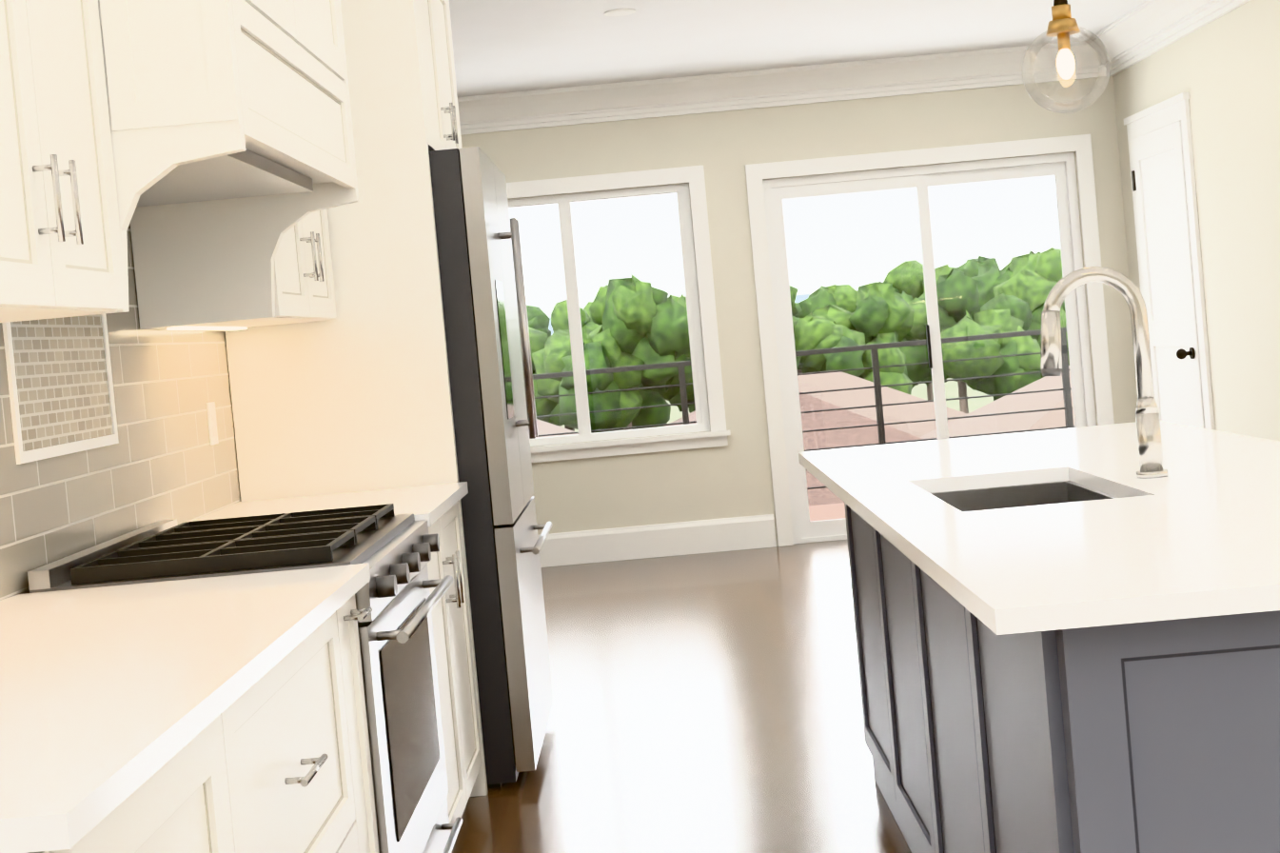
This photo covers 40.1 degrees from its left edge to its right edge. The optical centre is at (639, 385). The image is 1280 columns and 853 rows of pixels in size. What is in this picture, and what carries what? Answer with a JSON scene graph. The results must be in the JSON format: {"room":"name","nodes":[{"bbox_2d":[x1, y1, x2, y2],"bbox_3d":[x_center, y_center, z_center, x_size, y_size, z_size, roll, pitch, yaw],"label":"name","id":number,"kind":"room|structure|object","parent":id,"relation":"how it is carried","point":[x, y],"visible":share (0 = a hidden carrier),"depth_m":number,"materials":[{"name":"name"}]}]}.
{"room":"kitchen","nodes":[
{"label":"kitchen","id":0,"kind":"room"},
{"bbox_2d":[17,330,241,593],"bbox_3d":[-2.136,0.008,4.191,1.860,2.720,3.970,-5,2,0],"label":"wall","id":1,"kind":"structure","parent":0,"point":[26,591],"depth_m":5.11,"materials":[{"name":"paint"}]},
{"bbox_2d":[0,0,127,321],"bbox_3d":[-1.098,-0.659,2.604,0.330,1.120,0.797,-5,2,0],"label":"upper cabinet","id":2,"kind":"object","parent":1,"relation":"attached to","point":[61,253],"depth_m":2.71,"materials":[{"name":"white wood"}]},
{"bbox_2d":[0,222,240,600],"bbox_3d":[-1.204,-0.059,3.629,0.016,0.879,2.876,-5,2,0],"label":"tile backsplash","id":3,"kind":"structure","parent":1,"relation":"attached to","point":[104,430],"depth_m":3.80,"materials":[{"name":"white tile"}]},
{"bbox_2d":[206,401,218,445],"bbox_3d":[-1.177,0.104,4.825,0.007,0.116,0.072,-5,2,0],"label":"outlet","id":4,"kind":"object","parent":3,"relation":"attached to","point":[212,423],"visible":0.98,"depth_m":4.81,"materials":[{"name":"white plastic"}]},
{"bbox_2d":[0,0,359,329],"bbox_3d":[-0.983,-0.700,3.619,0.550,1.120,1.238,-5,2,0],"label":"range hood","id":5,"kind":"object","parent":1,"relation":"attached to","point":[232,140],"visible":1,"depth_m":3.56,"materials":[{"name":"white painted wood"}]},
{"bbox_2d":[145,209,336,330],"bbox_3d":[-1.089,-0.721,4.636,0.330,1.120,0.786,-5,2,0],"label":"upper cabinet","id":6,"kind":"object","parent":1,"relation":"attached to","point":[304,285],"depth_m":4.61,"materials":[{"name":"white wood"}]},
{"bbox_2d":[452,539,911,852],"bbox_3d":[0.302,1.210,4.431,6.500,0.120,11.860,-5,2,0],"label":"floor","id":7,"kind":"structure","parent":0,"point":[707,702],"depth_m":5.85,"materials":[{"name":"brown wood"}]},
{"bbox_2d":[26,700,247,852],"bbox_3d":[-0.985,0.894,1.940,0.970,0.884,0.646,-5,2,0],"label":"base cabinet","id":8,"kind":"object","parent":7,"relation":"on","point":[194,802],"depth_m":2.09,"materials":[{"name":"white wood"}]},
{"bbox_2d":[0,563,370,852],"bbox_3d":[-0.843,0.404,2.429,0.668,0.032,1.704,-5,2,0],"label":"countertop","id":9,"kind":"structure","parent":8,"relation":"on","point":[112,698],"depth_m":2.30,"materials":[{"name":"white stone"}]},
{"bbox_2d":[27,503,462,852],"bbox_3d":[-0.759,0.783,3.743,0.692,0.960,0.894,-5,2,0],"label":"range","id":10,"kind":"object","parent":7,"relation":"on","point":[398,655],"visible":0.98,"depth_m":3.57,"materials":[{"name":"silver metal"}]},
{"bbox_2d":[236,598,373,852],"bbox_3d":[-0.811,0.857,2.663,0.628,0.884,0.954,-5,2,0],"label":"base cabinet","id":11,"kind":"object","parent":7,"relation":"on","point":[276,758],"depth_m":2.78,"materials":[{"name":"white wood"}]},
{"bbox_2d":[225,0,487,796],"bbox_3d":[-0.853,-0.059,5.600,0.668,2.539,1.058,-5,2,0],"label":"tall cabinet","id":12,"kind":"object","parent":7,"relation":"on","point":[354,395],"visible":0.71,"depth_m":5.07,"materials":[{"name":"white wood"}]},
{"bbox_2d":[350,593,379,852],"bbox_3d":[-0.808,0.840,3.194,0.628,0.884,0.202,-5,2,0],"label":"base cabinet","id":13,"kind":"object","parent":7,"relation":"on","point":[354,611],"depth_m":3.25,"materials":[{"name":"white wood"}]},
{"bbox_2d":[365,501,482,832],"bbox_3d":[-0.802,0.796,4.635,0.628,0.884,0.879,-5,2,0],"label":"base cabinet","id":14,"kind":"object","parent":7,"relation":"on","point":[450,616],"depth_m":4.63,"materials":[{"name":"white wood"}]},
{"bbox_2d":[194,481,468,526],"bbox_3d":[-0.833,0.337,4.622,0.668,0.032,0.877,-5,2,0],"label":"countertop","id":15,"kind":"structure","parent":14,"relation":"on","point":[429,502],"depth_m":4.73,"materials":[{"name":"white stone"}]},
{"bbox_2d":[428,146,552,788],"bbox_3d":[-0.730,0.259,5.608,0.816,1.885,0.960,-5,2,0],"label":"fridge","id":16,"kind":"object","parent":7,"relation":"on","point":[477,235],"visible":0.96,"depth_m":5.14,"materials":[{"name":"grey"}]},
{"bbox_2d":[844,481,1279,852],"bbox_3d":[0.923,0.673,3.632,0.665,0.885,2.540,-5,2,0],"label":"kitchen island","id":17,"kind":"object","parent":7,"relation":"on","point":[1143,737],"visible":0.5,"depth_m":2.41,"materials":[{"name":"grey"}]},
{"bbox_2d":[798,420,1279,634],"bbox_3d":[0.980,0.316,3.626,1.040,0.252,2.870,-5,2,0],"label":"island countertop","id":18,"kind":"structure","parent":17,"relation":"on","point":[1097,532],"depth_m":3.01,"materials":[{"name":"white stone"}]},
{"bbox_2d":[1040,266,1168,477],"bbox_3d":[0.936,-0.025,3.578,0.240,0.435,0.099,-5,2,0],"label":"faucet","id":19,"kind":"object","parent":18,"relation":"on","point":[1149,439],"visible":1,"depth_m":3.54,"materials":[{"name":"silver metal"}]},
{"bbox_2d":[448,0,1145,97],"bbox_3d":[0.051,-1.608,4.346,6.500,0.100,11.860,-5,2,0],"label":"ceiling","id":20,"kind":"structure","parent":0,"point":[505,46],"depth_m":8.69,"materials":[{"name":"paint"}]},
{"bbox_2d":[604,8,635,16],"bbox_3d":[-0.089,-1.643,7.718,0.140,0.007,0.140,-5,2,0],"label":"recessed light","id":21,"kind":"object","parent":20,"relation":"attached to","point":[619,12],"visible":0.94,"depth_m":7.70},
{"bbox_2d":[1022,0,1110,113],"bbox_3d":[0.945,-1.125,4.017,0.200,1.000,0.200,-5,2,0],"label":"pendant light","id":22,"kind":"object","parent":20,"relation":"hanging from","point":[1062,27],"visible":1,"depth_m":4.04,"materials":[{"name":"clear glass"}]},
{"bbox_2d":[460,76,1137,546],"bbox_3d":[-0.106,-0.355,10.218,5.880,2.720,0.200,-5,2,0],"label":"wall","id":23,"kind":"structure","parent":0,"point":[733,478],"depth_m":10.09,"materials":[{"name":"paint"}]},
{"bbox_2d":[507,182,710,446],"bbox_3d":[-0.401,-0.388,10.184,1.498,1.438,0.070,-5,2,0],"label":"sliding window","id":24,"kind":"structure","parent":23,"relation":"in","point":[690,280],"depth_m":10.16,"materials":[{"name":"white plastic"}]},
{"bbox_2d":[506,165,730,462],"bbox_3d":[-0.401,-0.385,10.094,1.720,1.620,0.049,-5,2,0],"label":"window frame","id":25,"kind":"structure","parent":23,"relation":"attached to","point":[694,175],"depth_m":10.09,"materials":[{"name":"white wood"}]},
{"bbox_2d":[537,513,776,567],"bbox_3d":[-0.956,0.993,10.154,3.490,0.189,0.018,-5,2,0],"label":"baseboard","id":26,"kind":"structure","parent":23,"relation":"attached to","point":[659,540],"depth_m":10.12,"materials":[{"name":"white wood"}]},
{"bbox_2d":[457,40,1089,135],"bbox_3d":[0.602,-1.680,9.979,3.810,0.190,0.190,-5,2,0],"label":"crown molding","id":27,"kind":"structure","parent":23,"relation":"attached to","point":[937,72],"depth_m":9.98,"materials":[{"name":"white wood"}]},
{"bbox_2d":[762,152,1096,544],"bbox_3d":[1.698,-0.213,10.169,1.808,2.118,0.090,-5,2,0],"label":"sliding door","id":28,"kind":"structure","parent":23,"relation":"in","point":[1059,167],"depth_m":10.15,"materials":[{"name":"white plastic"}]},
{"bbox_2d":[745,134,1114,546],"bbox_3d":[1.693,-0.257,10.102,1.990,2.209,0.020,-5,2,0],"label":"door frame","id":29,"kind":"structure","parent":23,"relation":"attached to","point":[1081,144],"depth_m":10.07,"materials":[{"name":"white wood"}]},
{"bbox_2d":[1113,0,1279,441],"bbox_3d":[3.104,-0.465,4.367,0.620,2.720,11.860,-5,2,0],"label":"wall","id":30,"kind":"structure","parent":0,"point":[1224,70],"depth_m":8.23,"materials":[{"name":"paint"}]},
{"bbox_2d":[1082,0,1250,78],"bbox_3d":[2.603,-1.785,7.541,0.190,0.190,5.040,-5,2,0],"label":"crown molding","id":31,"kind":"structure","parent":30,"relation":"attached to","point":[1144,29],"depth_m":8.94,"materials":[{"name":"white wood"}]},
{"bbox_2d":[1131,120,1204,428],"bbox_3d":[2.785,-0.293,9.318,0.116,2.114,0.894,-5,2,0],"label":"closet door","id":32,"kind":"structure","parent":30,"relation":"in","point":[1158,177],"depth_m":9.27,"materials":[{"name":"white painted wood"},{"name":"dark bronze"}]},
{"bbox_2d":[1123,92,1215,430],"bbox_3d":[2.822,-0.355,9.305,0.032,2.254,1.090,-5,2,0],"label":"door frame","id":33,"kind":"structure","parent":30,"relation":"attached to","point":[1159,115],"depth_m":8.82,"materials":[{"name":"white wood"}]},
{"label":"outside","id":34,"kind":"structure","parent":0,"visible":0},
{"bbox_2d":[548,289,857,334],"bbox_3d":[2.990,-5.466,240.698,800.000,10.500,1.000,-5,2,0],"label":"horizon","id":35,"kind":"structure","parent":34,"point":[801,297],"depth_m":239.92,"materials":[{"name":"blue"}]},
{"bbox_2d":[560,377,993,433],"bbox_3d":[2.968,2.934,135.460,240.000,0.100,249.890,-5,2,0],"label":"ground","id":36,"kind":"structure","parent":34,"point":[974,403],"depth_m":141.93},
{"bbox_2d":[516,247,1069,433],"bbox_3d":[2.280,0.692,45.334,54.573,9.902,59.564,-5,2,0],"label":"trees","id":37,"kind":"object","parent":36,"relation":"on","point":[677,349],"depth_m":40.94,"materials":[{"name":"green plant"}]},
{"bbox_2d":[528,365,1074,506],"bbox_3d":[1.670,2.882,27.017,27.000,6.750,28.400,-5,2,0],"label":"roofs","id":38,"kind":"structure","parent":36,"relation":"on","point":[974,423],"depth_m":21.78,"materials":[{"name":"ceramic"}]},
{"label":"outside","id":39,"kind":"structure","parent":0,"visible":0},
{"bbox_2d":[523,327,1075,521],"bbox_3d":[0.736,0.436,11.399,5.400,1.225,2.080,-5,2,0],"label":"balcony","id":40,"kind":"object","parent":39,"point":[818,516],"depth_m":12.37,"materials":[{"name":"brown metal"}]}
]}

